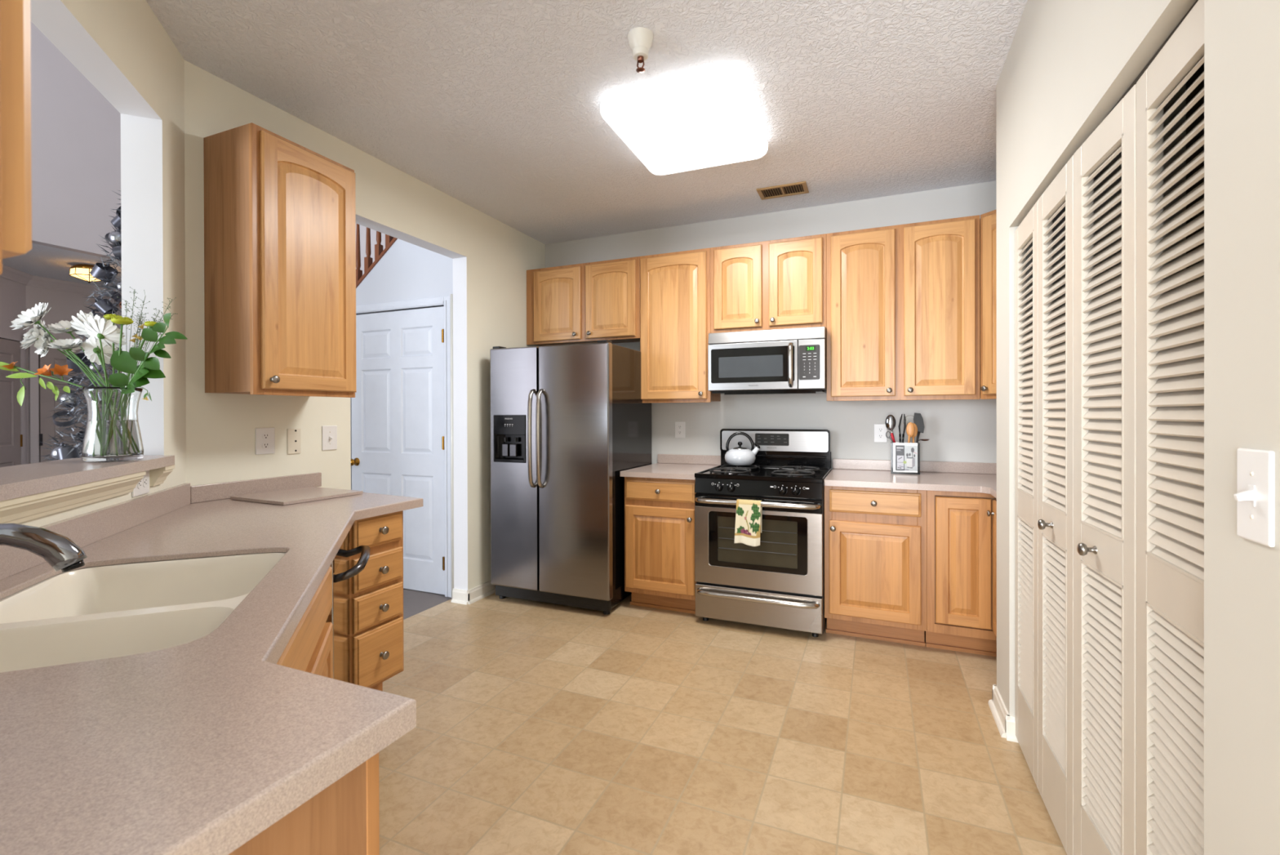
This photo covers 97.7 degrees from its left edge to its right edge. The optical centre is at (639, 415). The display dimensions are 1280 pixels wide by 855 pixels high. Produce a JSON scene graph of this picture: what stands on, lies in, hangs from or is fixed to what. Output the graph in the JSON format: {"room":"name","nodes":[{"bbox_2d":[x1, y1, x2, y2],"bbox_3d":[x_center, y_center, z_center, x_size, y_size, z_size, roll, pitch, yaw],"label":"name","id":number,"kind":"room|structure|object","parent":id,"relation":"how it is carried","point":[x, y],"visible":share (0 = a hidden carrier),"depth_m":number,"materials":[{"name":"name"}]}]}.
{"room":"kitchen","nodes":[
{"label":"kitchen","id":0,"kind":"room"},
{"bbox_2d":[0,276,26,463],"bbox_3d":[-5.642,-0.068,2.570,1.404,2.720,6.383,0,0,0],"label":"wall","id":1,"kind":"structure","parent":0,"point":[12,294],"depth_m":5.53,"materials":[{"name":"paint"}]},
{"bbox_2d":[0,330,25,466],"bbox_3d":[-6.016,0.239,5.176,0.040,2.090,0.980,0,0,-22],"label":"door","id":2,"kind":"structure","parent":1,"relation":"in","point":[12,415],"depth_m":5.45,"materials":[{"name":"white wood"}]},
{"bbox_2d":[0,264,121,297],"bbox_3d":[-5.751,-1.385,4.805,0.758,0.100,4.109,0,0,-10],"label":"trim","id":3,"kind":"structure","parent":1,"relation":"attached to","point":[8,273],"depth_m":5.83,"materials":[{"name":"paint"}]},
{"bbox_2d":[2,243,121,288],"bbox_3d":[-6.482,-1.468,3.354,1.650,0.080,7.150,0,0,23],"label":"ceiling","id":4,"kind":"structure","parent":0,"point":[42,260],"depth_m":5.23,"materials":[{"name":"white"}]},
{"bbox_2d":[69,263,100,283],"bbox_3d":[-5.280,-1.356,5.366,0.264,0.162,0.264,0,0,23],"label":"light","id":5,"kind":"object","parent":4,"relation":"attached to","point":[80,271],"visible":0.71,"depth_m":5.27,"materials":[{"name":"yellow glass"}]},
{"bbox_2d":[26,284,121,463],"bbox_3d":[-6.059,-0.079,6.346,0.100,2.720,1.320,0,0,23],"label":"wall","id":6,"kind":"structure","parent":0,"point":[64,304],"depth_m":5.93,"materials":[{"name":"paint"}]},
{"bbox_2d":[28,337,121,463],"bbox_3d":[-6.041,0.231,6.196,0.040,2.100,1.025,0,0,23],"label":"door","id":7,"kind":"structure","parent":6,"relation":"in","point":[40,426],"depth_m":5.83,"materials":[{"name":"wood"}]},
{"bbox_2d":[30,20,120,260],"bbox_3d":[-6.657,-1.308,3.456,2.250,5.200,7.200,0,0,23],"label":"wall","id":8,"kind":"structure","parent":0,"point":[76,130],"depth_m":4.79,"materials":[{"name":"paint"}]},
{"bbox_2d":[18,0,186,527],"bbox_3d":[-1.502,-0.075,1.281,0.120,2.720,2.065,0,0,-22],"label":"wall","id":9,"kind":"structure","parent":0,"point":[121,47],"depth_m":2.03,"materials":[{"name":"beige paint"}]},
{"bbox_2d":[0,0,31,274],"bbox_3d":[-0.678,-0.616,0.324,0.560,1.069,0.340,0,0,23],"label":"upper cabinet","id":10,"kind":"object","parent":9,"relation":"attached to","point":[15,167],"visible":1,"depth_m":0.35,"materials":[{"name":"brown wood"}]},
{"bbox_2d":[0,464,174,523],"bbox_3d":[-1.392,0.212,1.232,0.044,0.066,1.730,0,0,-22],"label":"trim","id":11,"kind":"structure","parent":9,"relation":"attached to","point":[20,509],"depth_m":1.45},
{"bbox_2d":[0,454,174,501],"bbox_3d":[-1.503,0.162,1.204,0.278,0.034,1.762,0,0,-22],"label":"ledge","id":12,"kind":"object","parent":9,"relation":"attached to","point":[26,479],"visible":0.95,"depth_m":1.50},
{"bbox_2d":[81,386,143,462],"bbox_3d":[-1.692,0.026,1.798,0.146,0.234,0.146,0,0,0],"label":"glass vase","id":13,"kind":"object","parent":12,"relation":"on","point":[113,433],"visible":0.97,"depth_m":1.75,"materials":[{"name":"clear"}]},
{"bbox_2d":[0,360,83,405],"bbox_3d":[-1.883,-0.026,1.765,0.349,0.299,0.056,0,0,-2],"label":"alstroemeria","id":14,"kind":"object","parent":13,"relation":"in","point":[61,371],"visible":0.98,"depth_m":1.77,"materials":[{"name":"orange plant"}]},
{"bbox_2d":[9,302,97,386],"bbox_3d":[-1.844,-0.120,1.763,0.275,0.492,0.085,0,0,0],"label":"daisy","id":15,"kind":"object","parent":13,"relation":"in","point":[32,316],"visible":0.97,"depth_m":1.77,"materials":[{"name":"white plant"}]},
{"bbox_2d":[20,320,99,385],"bbox_3d":[-1.848,-0.094,1.790,0.336,0.440,0.077,0,0,8],"label":"daisy","id":16,"kind":"object","parent":13,"relation":"in","point":[29,337],"visible":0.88,"depth_m":1.79,"materials":[{"name":"white plant"}]},
{"bbox_2d":[34,324,103,386],"bbox_3d":[-1.822,-0.084,1.791,0.300,0.420,0.058,0,0,7],"label":"daisy","id":17,"kind":"object","parent":13,"relation":"in","point":[44,338],"visible":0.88,"depth_m":1.80,"materials":[{"name":"white plant"}]},
{"bbox_2d":[46,338,102,386],"bbox_3d":[-1.769,-0.062,1.781,0.174,0.376,0.077,0,0,-17],"label":"daisy","id":18,"kind":"object","parent":13,"relation":"in","point":[68,344],"visible":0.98,"depth_m":1.77,"materials":[{"name":"white plant"}]},
{"bbox_2d":[46,320,106,386],"bbox_3d":[-1.784,-0.096,1.810,0.225,0.442,0.083,0,0,0],"label":"daisy","id":19,"kind":"object","parent":13,"relation":"in","point":[63,326],"visible":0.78,"depth_m":1.81,"materials":[{"name":"white plant"}]},
{"bbox_2d":[51,340,105,386],"bbox_3d":[-1.791,-0.061,1.825,0.232,0.373,0.063,0,0,0],"label":"daisy","id":20,"kind":"object","parent":13,"relation":"in","point":[77,347],"visible":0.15,"depth_m":1.81,"materials":[{"name":"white plant"}]},
{"bbox_2d":[70,310,119,386],"bbox_3d":[-1.756,-0.104,1.812,0.134,0.459,0.100,0,0,0],"label":"daisy","id":21,"kind":"object","parent":13,"relation":"in","point":[78,323],"visible":0.3,"depth_m":1.78,"materials":[{"name":"white plant"}]},
{"bbox_2d":[80,335,117,386],"bbox_3d":[-1.721,-0.068,1.806,0.139,0.386,0.054,0,0,8],"label":"daisy","id":22,"kind":"object","parent":13,"relation":"in","point":[91,351],"visible":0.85,"depth_m":1.80,"materials":[{"name":"white plant"}]},
{"bbox_2d":[84,314,127,386],"bbox_3d":[-1.703,-0.096,1.787,0.120,0.442,0.079,0,0,0],"label":"daisy","id":23,"kind":"object","parent":13,"relation":"in","point":[98,327],"visible":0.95,"depth_m":1.77,"materials":[{"name":"white plant"}]},
{"bbox_2d":[103,313,121,373],"bbox_3d":[-1.705,-0.101,1.796,0.076,0.453,0.044,0,0,0],"label":"bloom","id":24,"kind":"object","parent":13,"relation":"in","point":[108,316],"visible":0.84,"depth_m":1.78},
{"bbox_2d":[111,315,133,373],"bbox_3d":[-1.646,-0.095,1.775,0.076,0.440,0.053,0,0,28],"label":"bloom","id":25,"kind":"object","parent":13,"relation":"in","point":[120,320],"visible":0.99,"depth_m":1.76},
{"bbox_2d":[128,323,148,382],"bbox_3d":[-1.623,-0.131,1.801,0.117,0.348,0.019,0,0,0],"label":"stem","id":26,"kind":"object","parent":13,"relation":"on","point":[140,338],"visible":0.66,"depth_m":1.81,"materials":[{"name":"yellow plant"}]},
{"bbox_2d":[116,286,160,380],"bbox_3d":[-1.622,-0.149,1.819,0.108,0.543,0.053,0,0,-19],"label":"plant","id":27,"kind":"object","parent":13,"relation":"in","point":[134,292],"visible":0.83,"depth_m":1.81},
{"bbox_2d":[126,386,151,400],"bbox_3d":[-1.597,-0.002,1.782,0.093,0.189,0.019,0,0,10],"label":"bud","id":28,"kind":"object","parent":13,"relation":"in","point":[145,397],"visible":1,"depth_m":1.78,"materials":[{"name":"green plant"}]},
{"bbox_2d":[124,320,156,386],"bbox_3d":[-1.636,-0.089,1.794,0.189,0.429,0.038,0,0,1],"label":"bloom","id":29,"kind":"object","parent":13,"relation":"in","point":[148,323],"visible":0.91,"depth_m":1.78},
{"bbox_2d":[108,312,186,393],"bbox_3d":[-1.563,-0.101,1.776,0.233,0.448,0.048,0,0,0],"label":"leafy branch","id":30,"kind":"object","parent":13,"relation":"in","point":[149,367],"visible":0.94,"depth_m":1.78,"materials":[{"name":"green plant"}]},
{"bbox_2d":[131,297,177,377],"bbox_3d":[-1.594,-0.134,1.829,0.161,0.513,0.055,0,0,0],"label":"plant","id":31,"kind":"object","parent":13,"relation":"in","point":[144,344],"visible":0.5,"depth_m":1.83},
{"bbox_2d":[0,483,190,579],"bbox_3d":[-1.460,0.313,1.369,0.019,0.084,1.895,0,0,-22],"label":"backsplash","id":32,"kind":"structure","parent":9,"relation":"attached to","point":[85,529],"depth_m":1.62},
{"bbox_2d":[131,470,149,497],"bbox_3d":[-1.673,0.224,1.877,0.009,0.082,0.120,0,0,-22],"label":"power outlet","id":33,"kind":"object","parent":9,"relation":"attached to","point":[142,487],"visible":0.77,"depth_m":1.89,"materials":[{"name":"white plastic"}]},
{"bbox_2d":[184,60,545,590],"bbox_3d":[-1.371,-0.082,3.513,0.120,2.720,2.669,0,0,23],"label":"wall","id":34,"kind":"structure","parent":0,"point":[491,258],"depth_m":3.08,"materials":[{"name":"beige paint"}]},
{"bbox_2d":[190,471,321,502],"bbox_3d":[-1.709,0.317,2.529,0.019,0.070,0.578,0,0,23],"label":"backsplash","id":35,"kind":"structure","parent":34,"relation":"attached to","point":[220,491],"depth_m":2.48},
{"bbox_2d":[255,427,275,454],"bbox_3d":[-1.707,0.113,2.550,0.009,0.120,0.086,0,0,23],"label":"power outlet","id":36,"kind":"object","parent":34,"relation":"attached to","point":[264,437],"visible":1,"depth_m":2.55,"materials":[{"name":"white plastic"}]},
{"bbox_2d":[262,442,269,448],"bbox_3d":[-1.704,0.134,2.549,0.002,0.027,0.034,0,0,23],"label":"receptacle","id":37,"kind":"object","parent":36,"relation":"attached to","point":[264,445],"depth_m":2.55,"materials":[{"name":"white plastic"}]},
{"bbox_2d":[262,433,269,439],"bbox_3d":[-1.705,0.092,2.549,0.002,0.027,0.034,0,0,23],"label":"receptacle","id":38,"kind":"object","parent":36,"relation":"attached to","point":[264,436],"depth_m":2.55,"materials":[{"name":"white plastic"}]},
{"bbox_2d":[203,122,356,397],"bbox_3d":[-1.552,-0.621,2.467,0.358,1.069,0.470,0,0,23],"label":"upper cabinet","id":39,"kind":"object","parent":34,"relation":"attached to","point":[280,213],"visible":1,"depth_m":2.30,"materials":[{"name":"brown wood"}]},
{"bbox_2d":[287,427,300,453],"bbox_3d":[-1.654,0.119,2.676,0.009,0.122,0.066,0,0,23],"label":"blank plate","id":40,"kind":"object","parent":34,"relation":"attached to","point":[293,434],"visible":1,"depth_m":2.67,"materials":[{"name":"beige plastic"}]},
{"bbox_2d":[321,425,337,450],"bbox_3d":[-1.573,0.111,2.848,0.024,0.124,0.084,0,0,23],"label":"light switch","id":41,"kind":"object","parent":34,"relation":"attached to","point":[329,433],"visible":1,"depth_m":2.85,"materials":[{"name":"white plastic"}]},
{"bbox_2d":[450,580,495,604],"bbox_3d":[-1.241,1.233,3.779,0.150,0.088,2.088,0,0,23],"label":"baseboard","id":42,"kind":"structure","parent":34,"relation":"attached to","point":[476,593],"depth_m":3.85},
{"bbox_2d":[355,223,394,275],"bbox_3d":[-2.649,-1.326,5.672,3.910,5.200,0.100,0,0,23],"label":"wall","id":43,"kind":"structure","parent":0,"point":[362,228],"depth_m":5.67,"materials":[{"name":"paint"}]},
{"bbox_2d":[350,238,453,489],"bbox_3d":[-3.021,-0.244,4.723,3.860,3.045,0.110,0,0,23],"label":"wall","id":44,"kind":"structure","parent":0,"point":[407,271],"depth_m":4.11,"materials":[{"name":"paint"}]},
{"bbox_2d":[355,237,397,288],"bbox_3d":[-2.967,-0.319,4.698,3.680,2.878,0.132,0,0,23],"label":"trim","id":45,"kind":"structure","parent":44,"relation":"attached to","point":[393,239],"depth_m":4.21,"materials":[{"name":"brown wood"}]},
{"bbox_2d":[355,223,393,282],"bbox_3d":[-2.126,-1.504,4.354,1.235,1.616,0.060,0,0,23],"label":"stair railing","id":46,"kind":"object","parent":45,"relation":"on","point":[368,260],"visible":0.19,"depth_m":4.33,"materials":[{"name":"brown wood"}]},
{"bbox_2d":[351,306,444,594],"bbox_3d":[-1.814,0.246,4.140,0.922,2.050,0.099,0,0,23],"label":"door","id":47,"kind":"structure","parent":44,"relation":"in","point":[397,405],"depth_m":4.11,"materials":[{"name":"white wood"}]},
{"bbox_2d":[350,295,451,597],"bbox_3d":[-1.813,0.215,4.144,1.051,2.123,0.021,0,0,23],"label":"trim","id":48,"kind":"structure","parent":44,"relation":"attached to","point":[442,300],"depth_m":3.94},
{"bbox_2d":[450,293,453,598],"bbox_3d":[-1.298,0.211,3.920,0.060,2.130,0.033,0,0,23],"label":"trim","id":49,"kind":"structure","parent":44,"relation":"attached to","point":[451,295],"depth_m":3.91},
{"bbox_2d":[146,0,1027,244],"bbox_3d":[-0.423,-1.476,0.790,3.990,0.080,7.138,0,0,23],"label":"ceiling","id":50,"kind":"structure","parent":0,"point":[492,105],"depth_m":2.44,"materials":[{"name":"white"}]},
{"bbox_2d":[627,26,653,73],"bbox_3d":[0.002,-1.376,2.123,0.100,0.131,0.100,0,0,23],"label":"sprinkler","id":51,"kind":"object","parent":50,"relation":"attached to","point":[640,39],"visible":1,"depth_m":2.10,"materials":[{"name":"white metal"}]},
{"bbox_2d":[632,45,648,61],"bbox_3d":[0.002,-1.373,2.123,0.060,0.026,0.060,0,0,23],"label":"cup","id":52,"kind":"object","parent":51,"relation":"on","point":[640,53],"depth_m":2.11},
{"bbox_2d":[600,68,768,175],"bbox_3d":[0.242,-1.395,2.733,0.656,0.098,0.736,0,0,22],"label":"ceiling light","id":53,"kind":"object","parent":50,"relation":"attached to","point":[710,120],"visible":1,"depth_m":2.57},
{"bbox_2d":[755,181,808,199],"bbox_3d":[0.915,-1.443,3.586,0.304,0.010,0.180,0,0,23],"label":"ceiling vent","id":54,"kind":"object","parent":50,"relation":"in","point":[797,188],"visible":1,"depth_m":3.58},
{"bbox_2d":[378,587,1066,854],"bbox_3d":[-3.106,1.312,2.022,9.900,0.050,7.300,0,0,23],"label":"floor","id":55,"kind":"structure","parent":0,"point":[541,728],"depth_m":2.18,"materials":[{"name":"tile"}]},
{"bbox_2d":[37,190,121,461],"bbox_3d":[-2.766,0.015,3.097,1.116,2.536,1.107,0,0,33],"label":"tree","id":56,"kind":"object","parent":55,"relation":"on","point":[103,272],"visible":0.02,"depth_m":2.92,"materials":[{"name":"metal"}]},
{"bbox_2d":[49,442,70,460],"bbox_3d":[-2.875,0.179,2.784,0.084,0.098,0.084,0,0,23],"label":"bauble","id":57,"kind":"object","parent":56,"relation":"hanging from","point":[53,453],"visible":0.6,"depth_m":2.75,"materials":[{"name":"silver metal"}]},
{"bbox_2d":[58,390,80,408],"bbox_3d":[-2.979,-0.091,2.923,0.084,0.098,0.084,0,0,23],"label":"bauble","id":58,"kind":"object","parent":56,"relation":"hanging from","point":[63,397],"visible":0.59,"depth_m":2.90,"materials":[{"name":"silver metal"}]},
{"bbox_2d":[88,361,102,373],"bbox_3d":[-2.767,-0.253,2.846,0.056,0.070,0.056,0,0,23],"label":"bauble","id":59,"kind":"object","parent":56,"relation":"hanging from","point":[100,368],"visible":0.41,"depth_m":2.83,"materials":[{"name":"silver metal"}]},
{"bbox_2d":[108,227,121,246],"bbox_3d":[-2.787,-0.956,2.993,0.084,0.098,0.084,0,0,23],"label":"bauble","id":60,"kind":"object","parent":56,"relation":"hanging from","point":[114,237],"visible":0.61,"depth_m":2.96,"materials":[{"name":"silver metal"}]},
{"bbox_2d":[228,751,379,854],"bbox_3d":[-0.562,0.839,0.483,0.276,0.894,0.680,0,0,23],"label":"base cabinet","id":61,"kind":"object","parent":55,"relation":"on","point":[343,818],"visible":0.24,"depth_m":0.64,"materials":[{"name":"brown wood"}]},
{"bbox_2d":[276,565,333,678],"bbox_3d":[-0.992,0.838,1.133,0.620,0.894,0.872,0,0,-22],"label":"base cabinet","id":62,"kind":"object","parent":55,"relation":"on","point":[309,649],"visible":0.05,"depth_m":1.34,"materials":[{"name":"brown wood"}]},
{"bbox_2d":[0,471,422,854],"bbox_3d":[-1.027,0.330,1.458,0.889,0.120,2.917,0,0,-22],"label":"countertop","id":63,"kind":"structure","parent":62,"relation":"on","point":[199,746],"depth_m":0.67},
{"bbox_2d":[0,523,87,572],"bbox_3d":[-1.168,0.263,1.009,0.259,0.185,0.066,0,0,-22],"label":"faucet","id":64,"kind":"object","parent":63,"relation":"on","point":[60,551],"visible":1,"depth_m":1.02,"materials":[{"name":"silver metal"}]},
{"bbox_2d":[0,551,286,672],"bbox_3d":[-1.024,0.470,1.118,0.540,0.200,0.820,0,0,-22],"label":"sink","id":65,"kind":"object","parent":63,"relation":"in","point":[91,613],"visible":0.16,"depth_m":1.17,"materials":[{"name":"beige ceramic"}]},
{"bbox_2d":[230,486,363,505],"bbox_3d":[-1.491,0.344,2.444,0.365,0.012,0.355,0,0,26],"label":"cutting board","id":66,"kind":"object","parent":63,"relation":"on","point":[294,495],"visible":1,"depth_m":2.39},
{"bbox_2d":[326,531,370,682],"bbox_3d":[-1.224,0.842,1.758,0.682,0.882,0.452,0,0,-22],"label":"dishwasher","id":67,"kind":"object","parent":55,"relation":"on","point":[339,615],"visible":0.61,"depth_m":1.80,"materials":[{"name":"metal"}]},
{"bbox_2d":[349,510,403,691],"bbox_3d":[-1.358,0.835,2.355,0.790,0.894,0.262,0,0,23],"label":"base cabinet","id":68,"kind":"object","parent":55,"relation":"on","point":[376,592],"visible":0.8,"depth_m":2.19,"materials":[{"name":"brown wood"}]},
{"bbox_2d":[489,339,651,614],"bbox_3d":[-0.474,0.395,4.015,0.912,1.757,0.874,0,0,23],"label":"refrigerator","id":69,"kind":"object","parent":55,"relation":"on","point":[566,420],"visible":1,"depth_m":3.68,"materials":[{"name":"metal"}]},
{"bbox_2d":[624,476,696,613],"bbox_3d":[0.247,0.833,3.890,0.497,0.878,0.718,0,0,23],"label":"base cabinet","id":70,"kind":"object","parent":55,"relation":"on","point":[660,513],"visible":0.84,"depth_m":3.60,"materials":[{"name":"brown wood"}]},
{"bbox_2d":[619,453,720,479],"bbox_3d":[0.241,0.343,3.899,0.515,0.102,0.705,0,0,23],"label":"countertop","id":71,"kind":"structure","parent":70,"relation":"on","point":[676,466],"depth_m":3.94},
{"bbox_2d":[693,428,831,636],"bbox_3d":[0.805,0.682,3.596,0.762,1.180,0.773,0,0,23],"label":"gas range","id":72,"kind":"object","parent":55,"relation":"on","point":[779,582],"visible":0.98,"depth_m":3.32,"materials":[{"name":"metal"}]},
{"bbox_2d":[724,431,759,465],"bbox_3d":[0.678,0.217,3.791,0.207,0.224,0.207,0,0,-34],"label":"tea kettle","id":73,"kind":"object","parent":72,"relation":"on","point":[737,455],"visible":1,"depth_m":3.73,"materials":[{"name":"metal"}]},
{"bbox_2d":[733,498,762,546],"bbox_3d":[0.630,0.620,3.261,0.152,0.262,0.065,0,0,23],"label":"dish towel","id":74,"kind":"object","parent":72,"relation":"hanging from","point":[748,527],"visible":1,"depth_m":3.25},
{"bbox_2d":[693,463,831,482],"bbox_3d":[0.809,0.352,3.600,0.756,0.045,0.651,0,0,23],"label":"cooktop","id":75,"kind":"object","parent":72,"relation":"in","point":[753,473],"depth_m":3.42,"materials":[{"name":"metal"}]},
{"bbox_2d":[824,485,926,646],"bbox_3d":[1.420,0.832,3.394,0.525,0.878,0.718,0,0,23],"label":"base cabinet","id":76,"kind":"object","parent":55,"relation":"on","point":[875,539],"visible":0.94,"depth_m":3.10,"materials":[{"name":"brown wood"}]},
{"bbox_2d":[925,489,996,656],"bbox_3d":[2.024,0.832,2.928,0.948,0.878,1.109,0,0,23],"label":"base cabinet","id":77,"kind":"object","parent":55,"relation":"on","point":[962,526],"visible":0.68,"depth_m":2.94,"materials":[{"name":"brown wood"}]},
{"bbox_2d":[823,458,996,497],"bbox_3d":[1.771,0.342,3.005,1.473,0.102,1.162,0,0,23],"label":"countertop","id":78,"kind":"structure","parent":77,"relation":"on","point":[948,476],"depth_m":3.30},
{"bbox_2d":[890,441,919,474],"bbox_3d":[1.662,0.262,3.510,0.162,0.192,0.102,0,0,23],"label":"utensil holder","id":79,"kind":"object","parent":78,"relation":"on","point":[904,456],"visible":1,"depth_m":3.46,"materials":[{"name":"ceramic"}]},
{"bbox_2d":[884,414,895,437],"bbox_3d":[1.593,0.171,3.551,0.067,0.360,0.020,0,0,23],"label":"slotted spoon","id":80,"kind":"object","parent":79,"relation":"in","point":[890,422],"visible":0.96,"depth_m":3.54,"materials":[{"name":"metal"}]},
{"bbox_2d":[884,414,895,430],"bbox_3d":[1.590,0.041,3.551,0.062,0.100,0.020,0,0,23],"label":"bowl","id":81,"kind":"object","parent":80,"relation":"on","point":[890,422],"depth_m":3.54,"materials":[{"name":"silver metal"}]},
{"bbox_2d":[885,431,895,442],"bbox_3d":[1.579,0.222,3.514,0.065,0.258,0.018,0,0,23],"label":"scissors","id":82,"kind":"object","parent":79,"relation":"in","point":[892,438],"visible":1,"depth_m":3.51,"materials":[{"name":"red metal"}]},
{"bbox_2d":[897,413,906,442],"bbox_3d":[1.646,0.168,3.512,0.043,0.366,0.024,0,0,23],"label":"tongs","id":83,"kind":"object","parent":79,"relation":"in","point":[900,419],"visible":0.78,"depth_m":3.51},
{"bbox_2d":[902,414,913,426],"bbox_3d":[1.702,0.172,3.521,0.084,0.357,0.008,0,0,23],"label":"strainer","id":84,"kind":"object","parent":79,"relation":"in","point":[909,418],"visible":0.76,"depth_m":3.52,"materials":[{"name":"silver metal"}]},
{"bbox_2d":[906,422,915,443],"bbox_3d":[1.672,0.195,3.476,0.064,0.315,0.014,0,0,23],"label":"wooden spoon","id":85,"kind":"object","parent":79,"relation":"in","point":[910,428],"visible":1,"depth_m":3.47,"materials":[{"name":"brown wood"}]},
{"bbox_2d":[906,422,915,436],"bbox_3d":[1.679,0.083,3.473,0.048,0.092,0.014,0,0,23],"label":"bowl","id":86,"kind":"object","parent":85,"relation":"on","point":[910,428],"depth_m":3.47,"materials":[{"name":"brown wood"}]},
{"bbox_2d":[911,422,917,443],"bbox_3d":[1.703,0.197,3.488,0.052,0.308,0.014,0,0,23],"label":"wooden spoon","id":87,"kind":"object","parent":79,"relation":"in","point":[914,435],"visible":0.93,"depth_m":3.48,"materials":[{"name":"brown wood"}]},
{"bbox_2d":[913,413,924,443],"bbox_3d":[1.737,0.165,3.484,0.062,0.372,0.016,0,0,23],"label":"spatula","id":88,"kind":"object","parent":79,"relation":"in","point":[917,418],"visible":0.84,"depth_m":3.48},
{"bbox_2d":[545,180,996,469],"bbox_3d":[0.949,-0.090,4.036,3.990,2.720,0.100,0,0,23],"label":"wall","id":89,"kind":"structure","parent":0,"point":[957,430],"depth_m":3.85,"materials":[{"name":"grey paint"}]},
{"bbox_2d":[526,256,639,346],"bbox_3d":[-0.409,-0.867,4.374,0.980,0.595,0.327,0,0,23],"label":"upper cabinet","id":90,"kind":"object","parent":89,"relation":"attached to","point":[591,302],"visible":1,"depth_m":4.25,"materials":[{"name":"brown wood"}]},
{"bbox_2d":[675,422,684,437],"bbox_3d":[0.304,0.104,4.250,0.082,0.122,0.009,0,0,23],"label":"power outlet","id":91,"kind":"object","parent":89,"relation":"attached to","point":[679,426],"visible":1,"depth_m":4.25,"materials":[{"name":"white plastic"}]},
{"bbox_2d":[640,247,720,403],"bbox_3d":[0.287,-0.631,4.081,0.529,1.069,0.327,0,0,23],"label":"upper cabinet","id":92,"kind":"object","parent":89,"relation":"attached to","point":[675,286],"visible":0.98,"depth_m":3.95,"materials":[{"name":"brown wood"}]},
{"bbox_2d":[657,453,720,464],"bbox_3d":[0.374,0.325,4.215,0.515,0.068,0.020,0,0,23],"label":"backsplash","id":93,"kind":"structure","parent":89,"relation":"attached to","point":[661,458],"depth_m":4.20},
{"bbox_2d":[710,233,826,333],"bbox_3d":[0.883,-0.865,3.828,0.763,0.603,0.327,0,0,23],"label":"upper cabinet","id":94,"kind":"object","parent":89,"relation":"attached to","point":[779,283],"visible":0.91,"depth_m":3.70,"materials":[{"name":"brown wood"}]},
{"bbox_2d":[707,326,826,395],"bbox_3d":[0.867,-0.353,3.769,0.749,0.414,0.450,0,0,23],"label":"microwave","id":95,"kind":"object","parent":94,"relation":"attached to","point":[786,361],"visible":1,"depth_m":3.60,"materials":[{"name":"metal"}]},
{"bbox_2d":[874,423,887,442],"bbox_3d":[1.594,0.113,3.706,0.080,0.122,0.009,0,0,23],"label":"power outlet","id":96,"kind":"object","parent":89,"relation":"attached to","point":[880,429],"visible":0.94,"depth_m":3.70,"materials":[{"name":"white plastic"}]},
{"bbox_2d":[826,214,980,400],"bbox_3d":[1.627,-0.632,3.515,0.848,1.069,0.327,0,0,23],"label":"upper cabinet","id":97,"kind":"object","parent":89,"relation":"attached to","point":[903,301],"visible":1,"depth_m":3.38,"materials":[{"name":"brown wood"}]},
{"bbox_2d":[832,458,996,474],"bbox_3d":[1.983,0.323,3.535,1.452,0.068,0.020,0,0,23],"label":"backsplash","id":98,"kind":"structure","parent":89,"relation":"attached to","point":[845,464],"depth_m":3.58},
{"bbox_2d":[979,208,996,399],"bbox_3d":[2.257,-0.633,3.101,0.649,1.069,0.599,0,0,23],"label":"upper cabinet","id":99,"kind":"object","parent":89,"relation":"attached to","point":[988,221],"visible":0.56,"depth_m":3.18,"materials":[{"name":"brown wood"}]},
{"bbox_2d":[1052,82,1186,346],"bbox_3d":[1.923,-0.087,2.240,0.599,2.720,0.114,0,0,23],"label":"wall","id":100,"kind":"structure","parent":0,"point":[1183,89],"depth_m":2.19,"materials":[{"name":"grey paint"}]},
{"bbox_2d":[995,0,1279,854],"bbox_3d":[0.475,-0.075,-0.272,0.115,2.720,5.869,0,0,23],"label":"wall","id":101,"kind":"structure","parent":0,"point":[1068,64],"depth_m":0.85,"materials":[{"name":"beige paint"}]},
{"bbox_2d":[987,684,1018,742],"bbox_3d":[1.554,1.230,2.324,0.140,0.088,0.317,0,0,23],"label":"baseboard","id":102,"kind":"structure","parent":101,"relation":"attached to","point":[1006,723],"depth_m":2.28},
{"bbox_2d":[1014,155,1073,854],"bbox_3d":[1.335,0.266,1.882,0.067,1.985,0.708,0,0,23],"label":"door","id":103,"kind":"structure","parent":101,"relation":"in","point":[1044,385],"depth_m":1.82,"materials":[{"name":"paint"}]},
{"bbox_2d":[1073,0,1204,854],"bbox_3d":[1.075,0.268,1.221,0.065,1.985,0.705,0,0,20],"label":"door","id":104,"kind":"structure","parent":101,"relation":"in","point":[1139,368],"depth_m":1.21,"materials":[{"name":"paint"}]},
{"bbox_2d":[1106,0,1198,116],"bbox_3d":[1.237,-0.731,1.534,0.035,0.023,1.426,0,0,23],"label":"trim","id":105,"kind":"structure","parent":101,"relation":"attached to","point":[1147,65],"depth_m":1.15,"materials":[{"name":"wood"}]},
{"bbox_2d":[1233,448,1275,546],"bbox_3d":[0.843,0.110,0.778,0.024,0.128,0.076,0,0,23],"label":"light switch","id":106,"kind":"object","parent":101,"relation":"attached to","point":[1255,497],"visible":1,"depth_m":0.77,"materials":[{"name":"white plastic"}]},
{"bbox_2d":[1186,62,1204,298],"bbox_3d":[1.540,-0.083,1.333,0.599,2.720,1.855,0,0,23],"label":"wall","id":107,"kind":"structure","parent":0,"point":[1201,69],"depth_m":2.05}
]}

